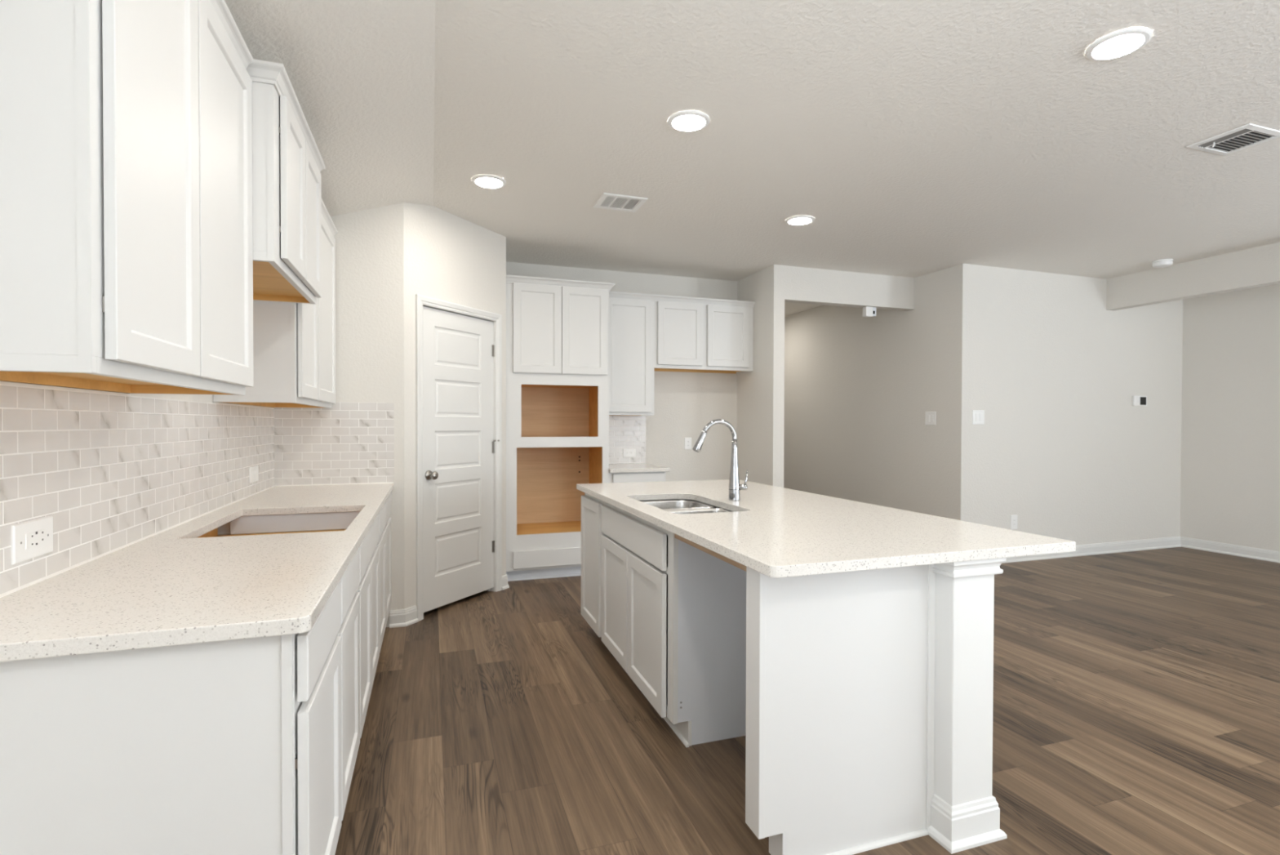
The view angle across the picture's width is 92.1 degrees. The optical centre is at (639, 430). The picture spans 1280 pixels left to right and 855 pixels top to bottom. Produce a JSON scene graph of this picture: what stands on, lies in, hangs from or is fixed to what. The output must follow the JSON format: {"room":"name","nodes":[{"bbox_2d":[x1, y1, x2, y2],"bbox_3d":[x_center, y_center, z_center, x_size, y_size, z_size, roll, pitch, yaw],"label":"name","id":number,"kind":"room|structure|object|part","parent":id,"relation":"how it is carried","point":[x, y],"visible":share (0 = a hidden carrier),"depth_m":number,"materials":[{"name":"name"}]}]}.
{"room":"kitchen","nodes":[
{"label":"kitchen","id":0,"kind":"room"},
{"bbox_2d":[0,380,269,407],"bbox_3d":[-1.160,0.058,0.435,0.120,2.460,9.805,0,1,-19],"label":"wall","id":1,"kind":"structure","parent":0,"point":[193,397],"depth_m":2.32,"materials":[{"name":"beige paint"}]},
{"bbox_2d":[0,0,253,395],"bbox_3d":[-1.271,-0.654,1.505,0.353,1.087,1.006,0,1,-19],"label":"upper cabinet","id":2,"kind":"object","parent":1,"relation":"attached to","point":[126,213],"visible":1,"depth_m":1.23,"materials":[{"name":"white paint"}]},
{"bbox_3d":[-1.055,-0.638,1.353,0.019,1.005,0.439,0,1,-19],"label":"door","id":3,"kind":"part","parent":2,"relation":"part of","materials":[{"name":"white paint"}]},
{"bbox_3d":[-1.205,-0.644,1.799,0.019,1.005,0.485,0,1,-19],"label":"door","id":4,"kind":"part","parent":2,"relation":"part of","materials":[{"name":"white paint"}]},
{"bbox_3d":[-1.232,-1.169,1.493,0.285,0.056,0.971,0,1,-19],"label":"crown molding","id":5,"kind":"part","parent":2,"relation":"part of","materials":[{"name":"white paint"}]},
{"bbox_2d":[0,381,274,594],"bbox_3d":[-1.666,0.117,2.135,0.008,0.470,3.309,0,1,-19],"label":"tile backsplash","id":6,"kind":"structure","parent":1,"relation":"attached to","point":[112,470],"depth_m":1.81,"materials":[{"name":"tile"}]},
{"bbox_2d":[10,515,53,564],"bbox_3d":[-1.427,0.255,1.454,0.008,0.089,0.152,0,1,-19],"label":"wall outlet","id":7,"kind":"object","parent":6,"relation":"attached to","point":[33,538],"visible":1,"depth_m":1.44,"materials":[{"name":"white plastic"}]},
{"bbox_2d":[25,528,44,549],"bbox_3d":[-1.425,0.255,1.454,0.002,0.036,0.072,0,1,-19],"label":"receptacle","id":8,"kind":"object","parent":7,"relation":"attached to","point":[34,538],"depth_m":1.45,"materials":[{"name":"white plastic"}]},
{"bbox_2d":[249,464,258,483],"bbox_3d":[-2.039,0.228,3.262,0.008,0.085,0.150,0,1,-19],"label":"light switch","id":9,"kind":"object","parent":6,"relation":"attached to","point":[254,476],"visible":1,"depth_m":3.25,"materials":[{"name":"white plastic"}]},
{"bbox_2d":[213,199,337,408],"bbox_3d":[-1.856,-0.676,3.237,0.353,1.087,1.079,0,1,-19],"label":"upper cabinet","id":10,"kind":"object","parent":1,"relation":"attached to","point":[294,344],"visible":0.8,"depth_m":2.81,"materials":[{"name":"white paint"}]},
{"bbox_3d":[-1.611,-0.659,2.999,0.019,1.005,0.410,0,1,-19],"label":"door","id":11,"kind":"part","parent":10,"relation":"part of","materials":[{"name":"white paint"}]},
{"bbox_3d":[-1.779,-0.666,3.497,0.019,1.005,0.600,0,1,-19],"label":"door","id":12,"kind":"part","parent":10,"relation":"part of","materials":[{"name":"white paint"}]},
{"bbox_3d":[-1.710,-1.192,3.299,0.035,0.056,1.042,0,1,-19],"label":"crown molding","id":13,"kind":"part","parent":10,"relation":"part of","materials":[{"name":"white paint"}]},
{"bbox_2d":[246,58,325,304],"bbox_3d":[-1.517,-0.888,2.365,0.438,0.640,0.856,0,1,-19],"label":"upper cabinet","id":14,"kind":"object","parent":1,"relation":"attached to","point":[287,162],"visible":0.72,"depth_m":2.15,"materials":[{"name":"white paint"}]},
{"bbox_3d":[-1.365,-1.180,2.413,0.118,0.056,0.856,0,1,-19],"label":"crown molding","id":15,"kind":"part","parent":14,"relation":"part of","materials":[{"name":"white paint"}]},
{"bbox_3d":[-1.280,-0.875,2.284,0.019,0.556,0.337,0,1,-19],"label":"door","id":16,"kind":"part","parent":14,"relation":"part of","materials":[{"name":"white paint"}]},
{"bbox_3d":[-1.394,-0.879,2.622,0.019,0.556,0.362,0,1,-19],"label":"door","id":17,"kind":"part","parent":14,"relation":"part of","materials":[{"name":"white paint"}]},
{"bbox_2d":[224,0,435,216],"bbox_3d":[-1.209,-1.368,2.002,1.035,0.429,12.840,0,1,-19],"label":"ceiling","id":18,"kind":"structure","parent":0,"point":[361,73],"depth_m":2.48,"materials":[{"name":"beige paint"}]},
{"bbox_2d":[330,202,404,626],"bbox_3d":[-1.868,-0.102,3.865,0.735,2.694,0.100,0,1,-19],"label":"wall","id":19,"kind":"structure","parent":0,"point":[370,242],"depth_m":3.87,"materials":[{"name":"beige paint"}]},
{"bbox_2d":[274,401,394,484],"bbox_3d":[-1.876,0.078,3.807,0.666,0.507,0.008,0,1,-19],"label":"tile backsplash","id":20,"kind":"structure","parent":19,"relation":"attached to","point":[345,442],"depth_m":3.80,"materials":[{"name":"tile"}]},
{"bbox_2d":[389,604,418,627],"bbox_3d":[-1.508,1.193,3.955,0.186,0.104,0.061,0,1,-42],"label":"baseboard","id":21,"kind":"structure","parent":19,"relation":"attached to","point":[407,616],"depth_m":3.94,"materials":[{"name":"white paint"}]},
{"bbox_2d":[404,202,506,608],"bbox_3d":[-1.322,-0.146,4.413,0.100,2.771,1.018,0,1,26],"label":"wall","id":22,"kind":"structure","parent":0,"point":[449,257],"depth_m":4.19,"materials":[{"name":"beige paint"}]},
{"bbox_2d":[415,293,502,621],"bbox_3d":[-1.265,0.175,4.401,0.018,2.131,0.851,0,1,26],"label":"trim","id":23,"kind":"structure","parent":22,"relation":"attached to","point":[420,300],"depth_m":4.07,"materials":[{"name":"white paint"}]},
{"bbox_2d":[422,306,499,612],"bbox_3d":[-1.263,0.190,4.418,0.104,2.036,0.760,0,1,26],"label":"door","id":24,"kind":"structure","parent":22,"relation":"in","point":[459,349],"depth_m":4.39,"materials":[{"name":"white paint"}]},
{"bbox_3d":[-1.387,0.298,4.130,0.069,0.066,0.066,0,1,26],"label":"knob","id":25,"kind":"part","parent":24,"relation":"part of","materials":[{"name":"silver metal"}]},
{"bbox_2d":[506,262,737,480],"bbox_3d":[-0.914,-0.161,5.753,3.990,2.771,0.120,0,1,-19],"label":"wall","id":26,"kind":"structure","parent":0,"point":[685,402],"depth_m":6.14,"materials":[{"name":"beige paint"}]},
{"bbox_2d":[608,415,645,463],"bbox_3d":[-0.201,0.087,5.930,0.538,0.462,0.008,0,1,-19],"label":"tile backsplash","id":27,"kind":"structure","parent":26,"relation":"attached to","point":[625,432],"depth_m":5.95,"materials":[{"name":"tile"}]},
{"bbox_2d":[622,448,635,457],"bbox_3d":[-0.102,0.214,5.956,0.132,0.080,0.008,0,1,-19],"label":"wall outlet","id":28,"kind":"object","parent":27,"relation":"attached to","point":[630,452],"visible":1,"depth_m":5.96,"materials":[{"name":"white plastic"}]},
{"bbox_2d":[608,290,655,415],"bbox_3d":[-0.156,-0.695,5.743,0.507,1.104,0.368,0,1,-19],"label":"upper cabinet","id":29,"kind":"object","parent":26,"relation":"attached to","point":[631,315],"visible":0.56,"depth_m":5.60,"materials":[{"name":"white paint"}]},
{"bbox_3d":[-0.101,-1.217,5.579,0.507,0.056,0.035,0,1,-19],"label":"crown molding","id":30,"kind":"part","parent":29,"relation":"part of","materials":[{"name":"white paint"}]},
{"bbox_2d":[684,437,691,448],"bbox_3d":[0.480,0.128,6.160,0.076,0.118,0.008,0,1,-19],"label":"wall outlet","id":31,"kind":"object","parent":26,"relation":"attached to","point":[687,441],"visible":1,"depth_m":6.16,"materials":[{"name":"white plastic"}]},
{"bbox_2d":[686,440,689,446],"bbox_3d":[0.481,0.128,6.158,0.034,0.068,0.002,0,1,-19],"label":"receptacle","id":32,"kind":"object","parent":31,"relation":"attached to","point":[687,441],"depth_m":6.16,"materials":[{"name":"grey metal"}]},
{"bbox_2d":[653,294,755,373],"bbox_3d":[0.570,-0.915,5.986,1.022,0.667,0.368,0,1,-19],"label":"upper cabinet","id":33,"kind":"object","parent":26,"relation":"attached to","point":[692,334],"visible":0.83,"depth_m":5.83,"materials":[{"name":"white paint"}]},
{"bbox_3d":[0.375,-0.901,5.747,0.446,0.578,0.019,0,1,-19],"label":"door","id":34,"kind":"part","parent":33,"relation":"part of","materials":[{"name":"white paint"}]},
{"bbox_3d":[0.624,-1.218,5.824,1.022,0.056,0.035,0,1,-19],"label":"crown molding","id":35,"kind":"part","parent":33,"relation":"part of","materials":[{"name":"white paint"}]},
{"bbox_3d":[0.845,-0.902,5.906,0.437,0.578,0.019,0,1,-19],"label":"door","id":36,"kind":"part","parent":33,"relation":"part of","materials":[{"name":"white paint"}]},
{"bbox_2d":[737,264,784,487],"bbox_3d":[0.696,-0.176,7.398,0.115,2.771,3.625,0,1,-19],"label":"wall","id":37,"kind":"structure","parent":0,"point":[760,391],"depth_m":5.82,"materials":[{"name":"beige paint"}]},
{"bbox_2d":[334,546,1279,854],"bbox_3d":[2.418,1.312,3.261,8.704,0.100,12.840,0,1,-19],"label":"floor","id":38,"kind":"structure","parent":0,"point":[1136,699],"depth_m":2.57,"materials":[{"name":"brown wood"}]},
{"bbox_2d":[0,546,359,854],"bbox_3d":[-1.133,0.833,1.586,0.662,0.882,0.960,0,1,-19],"label":"base cabinet","id":39,"kind":"object","parent":38,"relation":"on","point":[244,746],"visible":0.68,"depth_m":1.17,"materials":[{"name":"white paint"}]},
{"bbox_3d":[-1.002,0.839,1.131,0.614,0.882,0.006,0,1,-19],"label":"panel","id":40,"kind":"part","parent":39,"relation":"part of","materials":[{"name":"white paint"}]},
{"bbox_2d":[0,481,393,662],"bbox_3d":[-1.425,0.362,2.458,0.672,0.038,2.857,0,1,-19],"label":"countertop","id":41,"kind":"structure","parent":39,"relation":"on","point":[169,586],"depth_m":1.44,"materials":[{"name":"white stone"}]},
{"bbox_3d":[-0.754,0.475,1.466,0.020,0.133,0.475,0,1,-19],"label":"drawer","id":42,"kind":"part","parent":39,"relation":"part of","materials":[{"name":"white paint"}]},
{"bbox_3d":[-0.754,0.826,1.468,0.020,0.522,0.471,0,1,-19],"label":"door","id":43,"kind":"part","parent":39,"relation":"part of","materials":[{"name":"white paint"}]},
{"bbox_3d":[-0.907,0.820,1.920,0.020,0.522,0.446,0,1,-19],"label":"door","id":44,"kind":"part","parent":39,"relation":"part of","materials":[{"name":"white paint"}]},
{"bbox_3d":[-0.907,0.469,1.920,0.020,0.133,0.437,0,1,-19],"label":"drawer","id":45,"kind":"part","parent":39,"relation":"part of","materials":[{"name":"white paint"}]},
{"bbox_2d":[196,511,379,737],"bbox_3d":[-1.421,0.822,2.441,0.662,0.882,0.841,0,1,-19],"label":"base cabinet","id":46,"kind":"object","parent":38,"relation":"on","point":[368,588],"visible":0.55,"depth_m":2.73,"materials":[{"name":"white paint"}]},
{"bbox_3d":[-1.548,0.416,2.819,0.549,0.079,0.026,0,1,-19],"label":"support panel","id":47,"kind":"part","parent":46,"relation":"part of","materials":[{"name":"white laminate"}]},
{"bbox_3d":[-1.051,0.814,2.348,0.020,0.522,0.402,0,1,-19],"label":"door","id":48,"kind":"part","parent":46,"relation":"part of","materials":[{"name":"white paint"}]},
{"bbox_3d":[-1.117,0.461,2.539,0.020,0.133,0.815,0,1,-19],"label":"drawer","id":49,"kind":"part","parent":46,"relation":"part of","materials":[{"name":"white paint"}]},
{"bbox_3d":[-1.183,0.809,2.738,0.020,0.522,0.405,0,1,-19],"label":"door","id":50,"kind":"part","parent":46,"relation":"part of","materials":[{"name":"white paint"}]},
{"bbox_2d":[217,493,391,652],"bbox_3d":[-1.721,0.811,3.328,0.662,0.882,1.028,0,1,-19],"label":"base cabinet","id":51,"kind":"object","parent":38,"relation":"on","point":[384,521],"visible":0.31,"depth_m":3.29,"materials":[{"name":"white paint"}]},
{"bbox_3d":[-1.323,0.804,3.154,0.020,0.522,0.413,0,1,-19],"label":"door","id":52,"kind":"part","parent":51,"relation":"part of","materials":[{"name":"white paint"}]},
{"bbox_3d":[-1.324,0.454,3.153,0.020,0.133,0.420,0,1,-19],"label":"drawer","id":53,"kind":"part","parent":51,"relation":"part of","materials":[{"name":"white paint"}]},
{"bbox_3d":[-1.472,0.799,3.594,0.020,0.522,0.468,0,1,-19],"label":"door","id":54,"kind":"part","parent":51,"relation":"part of","materials":[{"name":"white paint"}]},
{"bbox_3d":[-1.473,0.448,3.593,0.020,0.133,0.460,0,1,-19],"label":"drawer","id":55,"kind":"part","parent":51,"relation":"part of","materials":[{"name":"white paint"}]},
{"bbox_2d":[506,275,615,581],"bbox_3d":[-0.751,-0.011,5.405,0.920,2.482,0.645,0,1,-19],"label":"tall cabinet","id":56,"kind":"object","parent":38,"relation":"on","point":[557,330],"visible":0.75,"depth_m":5.18,"materials":[{"name":"white paint"}]},
{"bbox_3d":[-0.839,-0.833,5.053,0.394,0.722,0.019,0,1,-19],"label":"door","id":57,"kind":"part","parent":56,"relation":"part of","materials":[{"name":"white paint"}]},
{"bbox_3d":[-0.657,1.050,5.138,0.785,0.143,0.020,0,1,-19],"label":"drawer","id":58,"kind":"part","parent":56,"relation":"part of","materials":[{"name":"white paint"}]},
{"bbox_3d":[-0.872,0.226,5.697,0.844,1.278,0.016,0,1,-19],"label":"panel","id":59,"kind":"part","parent":56,"relation":"part of","materials":[{"name":"brown wood"}]},
{"bbox_3d":[-0.689,-1.222,5.215,0.920,0.056,0.274,0,1,-19],"label":"crown molding","id":60,"kind":"part","parent":56,"relation":"part of","materials":[{"name":"white paint"}]},
{"bbox_3d":[-0.462,-0.834,5.180,0.390,0.722,0.019,0,1,-19],"label":"door","id":61,"kind":"part","parent":56,"relation":"part of","materials":[{"name":"white paint"}]},
{"bbox_2d":[581,492,604,636],"bbox_3d":[-0.006,0.811,3.749,0.615,0.880,0.463,0,1,-19],"label":"base cabinet","id":62,"kind":"object","parent":38,"relation":"on","point":[591,506],"visible":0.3,"depth_m":3.65,"materials":[{"name":"white paint"}]},
{"bbox_2d":[608,471,666,483],"bbox_3d":[-0.111,0.791,5.646,0.524,0.874,0.616,0,1,-19],"label":"base cabinet","id":63,"kind":"object","parent":38,"relation":"on","point":[632,477],"visible":0.15,"depth_m":5.35,"materials":[{"name":"white paint"}]},
{"bbox_2d":[608,462,670,472],"bbox_3d":[-0.096,0.338,5.635,0.546,0.032,0.639,0,1,-19],"label":"countertop","id":64,"kind":"structure","parent":63,"relation":"on","point":[613,468],"depth_m":5.40,"materials":[{"name":"white stone"}]},
{"bbox_2d":[600,501,746,746],"bbox_3d":[0.236,0.820,3.033,0.615,0.880,1.046,0,1,-19],"label":"base cabinet","id":65,"kind":"object","parent":38,"relation":"on","point":[675,623],"visible":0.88,"depth_m":2.54,"materials":[{"name":"white paint"}]},
{"bbox_3d":[-0.129,0.868,3.184,0.020,0.584,0.470,0,1,-19],"label":"door","id":66,"kind":"part","parent":65,"relation":"part of","materials":[{"name":"white paint"}]},
{"bbox_3d":[-0.052,0.489,2.955,0.020,0.148,0.944,0,1,-19],"label":"drawer","id":67,"kind":"part","parent":65,"relation":"part of","materials":[{"name":"white paint"}]},
{"bbox_3d":[-0.024,0.772,2.950,0.020,0.782,1.037,0,1,-19],"label":"frame","id":68,"kind":"part","parent":65,"relation":"part of","materials":[{"name":"white paint"}]},
{"bbox_3d":[0.023,0.873,2.732,0.020,0.584,0.465,0,1,-19],"label":"door","id":69,"kind":"part","parent":65,"relation":"part of","materials":[{"name":"white paint"}]},
{"bbox_2d":[674,533,746,571],"bbox_3d":[0.258,0.409,2.154,0.038,0.040,0.642,0,1,-19],"label":"strip","id":70,"kind":"object","parent":65,"relation":"attached to","point":[731,562],"visible":0.14,"depth_m":2.12,"materials":[{"name":"brown wood"}]},
{"bbox_3d":[0.411,0.826,2.559,0.554,0.880,0.015,0,1,-19],"label":"panel","id":71,"kind":"part","parent":65,"relation":"part of","materials":[{"name":"white laminate"}]},
{"bbox_2d":[576,479,1075,577],"bbox_3d":[0.511,0.364,2.945,1.127,0.032,2.356,0,1,-19],"label":"countertop","id":72,"kind":"structure","parent":65,"relation":"on","point":[775,531],"depth_m":2.18,"materials":[{"name":"white stone"}]},
{"bbox_2d":[640,498,733,555],"bbox_3d":[0.212,0.480,2.996,0.388,0.203,0.741,0,1,-19],"label":"sink","id":73,"kind":"object","parent":72,"relation":"in","point":[672,505],"visible":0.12,"depth_m":3.32,"materials":[{"name":"silver metal"}]},
{"bbox_2d":[640,498,715,510],"bbox_3d":[0.150,0.478,3.179,0.388,0.203,0.355,0,1,-19],"label":"basin","id":74,"kind":"object","parent":73,"relation":"in","point":[672,504],"depth_m":3.35,"materials":[{"name":"silver metal"}]},
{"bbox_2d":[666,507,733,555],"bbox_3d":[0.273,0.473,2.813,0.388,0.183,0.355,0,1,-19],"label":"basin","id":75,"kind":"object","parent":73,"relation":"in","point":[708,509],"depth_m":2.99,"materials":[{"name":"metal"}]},
{"bbox_2d":[692,418,748,500],"bbox_3d":[0.395,0.145,3.047,0.285,0.403,0.075,0,1,-19],"label":"kitchen faucet","id":76,"kind":"object","parent":72,"relation":"on","point":[735,486],"visible":1,"depth_m":3.06,"materials":[{"name":"silver metal"}]},
{"bbox_3d":[0.395,0.002,3.054,0.187,0.117,0.024,0,1,-19],"label":"spout","id":77,"kind":"part","parent":76,"relation":"part of","materials":[{"name":"silver metal"}]},
{"bbox_3d":[0.513,0.245,3.071,0.051,0.104,0.031,0,1,16],"label":"handle","id":78,"kind":"part","parent":76,"relation":"part of","materials":[{"name":"silver metal"}]},
{"bbox_2d":[745,564,935,854],"bbox_3d":[0.626,0.834,1.895,0.626,0.882,0.090,0,1,-19],"label":"end panel","id":79,"kind":"object","parent":38,"relation":"on","point":[840,733],"visible":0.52,"depth_m":1.85,"materials":[{"name":"white paint"}]},
{"bbox_3d":[0.662,1.269,1.872,0.519,0.012,0.012,0,1,-19],"label":"shoe molding","id":80,"kind":"part","parent":79,"relation":"part of","materials":[{"name":"white paint"}]},
{"bbox_2d":[784,265,914,311],"bbox_3d":[2.016,-1.377,5.976,1.480,0.331,0.115,0,1,-19],"label":"wall header","id":81,"kind":"structure","parent":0,"point":[802,285],"depth_m":5.91,"materials":[{"name":"beige paint"}]},
{"bbox_2d":[862,306,875,317],"bbox_3d":[2.257,-1.164,6.060,0.130,0.094,0.055,0,1,-19],"label":"sensor","id":82,"kind":"object","parent":81,"relation":"attached to","point":[868,312],"visible":1,"depth_m":6.03,"materials":[{"name":"white plastic"}]},
{"bbox_2d":[433,0,1279,316],"bbox_3d":[2.915,-1.540,3.393,7.669,0.100,12.840,0,1,-19],"label":"ceiling","id":83,"kind":"structure","parent":0,"point":[918,138],"depth_m":3.07,"materials":[{"name":"beige paint"}]},
{"bbox_2d":[471,174,506,188],"bbox_3d":[-0.909,-1.496,3.716,0.202,0.012,0.202,0,1,-19],"label":"recessed light","id":84,"kind":"object","parent":83,"relation":"in","point":[488,181],"visible":1,"depth_m":3.70,"materials":[{"name":"white plastic"}]},
{"bbox_2d":[475,177,502,186],"bbox_3d":[-0.909,-1.497,3.716,0.155,0.010,0.155,0,1,-19],"label":"diffuser","id":85,"kind":"object","parent":84,"relation":"attached to","point":[482,182],"depth_m":3.71,"materials":[{"name":"white plastic"}]},
{"bbox_2d":[593,192,648,212],"bbox_3d":[-0.131,-1.500,4.067,0.296,0.008,0.262,0,1,-19],"label":"ceiling vent","id":86,"kind":"object","parent":83,"relation":"in","point":[606,201],"visible":1,"depth_m":4.06,"materials":[{"name":"white plastic"}]},
{"bbox_2d":[667,110,710,132],"bbox_3d":[0.234,-1.484,2.971,0.202,0.012,0.202,0,1,-19],"label":"recessed light","id":87,"kind":"object","parent":83,"relation":"in","point":[687,121],"visible":1,"depth_m":2.95,"materials":[{"name":"white plastic"}]},
{"bbox_2d":[672,115,704,129],"bbox_3d":[0.234,-1.485,2.971,0.155,0.010,0.155,0,1,-19],"label":"diffuser","id":88,"kind":"object","parent":87,"relation":"attached to","point":[679,122],"depth_m":2.96,"materials":[{"name":"white plastic"}]},
{"bbox_2d":[785,215,814,225],"bbox_3d":[1.142,-1.499,4.411,0.202,0.012,0.202,0,1,-19],"label":"recessed light","id":89,"kind":"object","parent":83,"relation":"in","point":[797,220],"visible":1,"depth_m":4.39,"materials":[{"name":"white plastic"}]},
{"bbox_2d":[788,217,811,224],"bbox_3d":[1.142,-1.500,4.411,0.155,0.010,0.155,0,1,-19],"label":"diffuser","id":90,"kind":"object","parent":89,"relation":"attached to","point":[791,220],"depth_m":4.41,"materials":[{"name":"white plastic"}]},
{"bbox_2d":[1085,26,1151,61],"bbox_3d":[1.830,-1.474,2.363,0.202,0.012,0.202,0,1,-19],"label":"recessed light","id":91,"kind":"object","parent":83,"relation":"in","point":[1120,43],"visible":1,"depth_m":2.35,"materials":[{"name":"white plastic"}]},
{"bbox_2d":[1093,34,1143,57],"bbox_3d":[1.830,-1.474,2.363,0.155,0.010,0.155,0,1,-19],"label":"diffuser","id":92,"kind":"object","parent":91,"relation":"attached to","point":[1114,46],"depth_m":2.36,"materials":[{"name":"white plastic"}]},
{"bbox_2d":[1151,258,1173,267],"bbox_3d":[4.646,-1.483,5.488,0.148,0.054,0.148,0,1,-19],"label":"smoke detector","id":93,"kind":"object","parent":83,"relation":"attached to","point":[1162,263],"visible":1,"depth_m":5.45,"materials":[{"name":"white plastic"}]},
{"bbox_2d":[1106,242,1279,310],"bbox_3d":[6.073,-1.324,2.236,0.117,0.328,8.381,0,1,-19],"label":"ceiling beam","id":94,"kind":"structure","parent":83,"relation":"attached to","point":[1260,266],"depth_m":5.45,"materials":[{"name":"beige paint"}]},
{"bbox_2d":[1186,123,1279,155],"bbox_3d":[3.048,-1.469,3.157,0.309,0.035,0.265,0,1,-19],"label":"ceiling vent","id":95,"kind":"object","parent":83,"relation":"in","point":[1247,135],"visible":1,"depth_m":3.15,"materials":[{"name":"white plastic"}]},
{"bbox_2d":[927,557,1007,853],"bbox_3d":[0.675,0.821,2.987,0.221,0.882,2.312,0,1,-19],"label":"island column","id":96,"kind":"structure","parent":0,"point":[965,814],"depth_m":1.92,"materials":[{"name":"white paint"}]},
{"bbox_3d":[0.671,0.821,3.001,0.165,0.882,2.284,0,1,-19],"label":"post","id":97,"kind":"part","parent":96,"relation":"part of","materials":[{"name":"white paint"}]},
{"bbox_3d":[0.675,1.200,2.992,0.221,0.123,2.312,0,1,-19],"label":"molding","id":98,"kind":"part","parent":96,"relation":"part of","materials":[{"name":"white paint"}]},
{"bbox_3d":[0.675,0.407,2.986,0.207,0.053,2.305,0,1,-19],"label":"capital molding","id":99,"kind":"part","parent":96,"relation":"part of","materials":[{"name":"white paint"}]},
{"bbox_2d":[783,263,1182,545],"bbox_3d":[3.706,-0.179,8.165,3.119,2.771,4.339,0,1,-19],"label":"wall","id":100,"kind":"structure","parent":0,"point":[1062,446],"depth_m":6.14,"materials":[{"name":"beige paint"}]},
{"bbox_2d":[924,411,936,425],"bbox_3d":[2.801,-0.120,5.957,0.010,0.130,0.132,0,1,-19],"label":"light switch","id":101,"kind":"object","parent":100,"relation":"attached to","point":[930,416],"visible":1,"depth_m":5.96,"materials":[{"name":"white plastic"}]},
{"bbox_2d":[972,409,984,424],"bbox_3d":[3.111,-0.124,5.668,0.140,0.130,0.010,0,1,-19],"label":"light switch","id":102,"kind":"object","parent":100,"relation":"attached to","point":[978,415],"visible":1,"depth_m":5.66,"materials":[{"name":"white plastic"}]},
{"bbox_2d":[1010,514,1017,529],"bbox_3d":[3.530,0.863,5.824,0.085,0.136,0.008,0,1,-19],"label":"wall outlet","id":103,"kind":"object","parent":100,"relation":"attached to","point":[1014,518],"visible":0.99,"depth_m":5.82,"materials":[{"name":"white plastic"}]},
{"bbox_2d":[1132,395,1146,405],"bbox_3d":[5.133,-0.307,6.341,0.195,0.105,0.025,0,1,-19],"label":"thermostat","id":104,"kind":"object","parent":100,"relation":"attached to","point":[1137,400],"visible":1,"depth_m":6.32,"materials":[{"name":"white plastic"}]},
{"bbox_2d":[1002,536,1279,563],"bbox_3d":[4.494,1.183,5.962,9.172,0.104,2.562,1,1,39],"label":"baseboard","id":105,"kind":"structure","parent":100,"relation":"attached to","point":[1175,541],"depth_m":6.20,"materials":[{"name":"white paint"}]},
{"bbox_2d":[1180,283,1279,551],"bbox_3d":[7.182,-0.104,2.563,0.120,2.771,8.501,0,1,-19],"label":"wall","id":106,"kind":"structure","parent":0,"point":[1230,475],"depth_m":6.15,"materials":[{"name":"beige paint"}]},
{"bbox_3d":[-1.220,-0.155,5.189,0.100,2.771,0.755,0,1,-19],"label":"wall","id":107,"kind":"structure","parent":0,"visible":0},
{"bbox_2d":[502,573,509,590],"bbox_3d":[-1.070,1.183,4.926,0.064,0.104,0.273,0,1,-7],"label":"baseboard","id":108,"kind":"structure","parent":107,"relation":"attached to","point":[504,578],"depth_m":4.83,"materials":[{"name":"white paint"}]}
]}

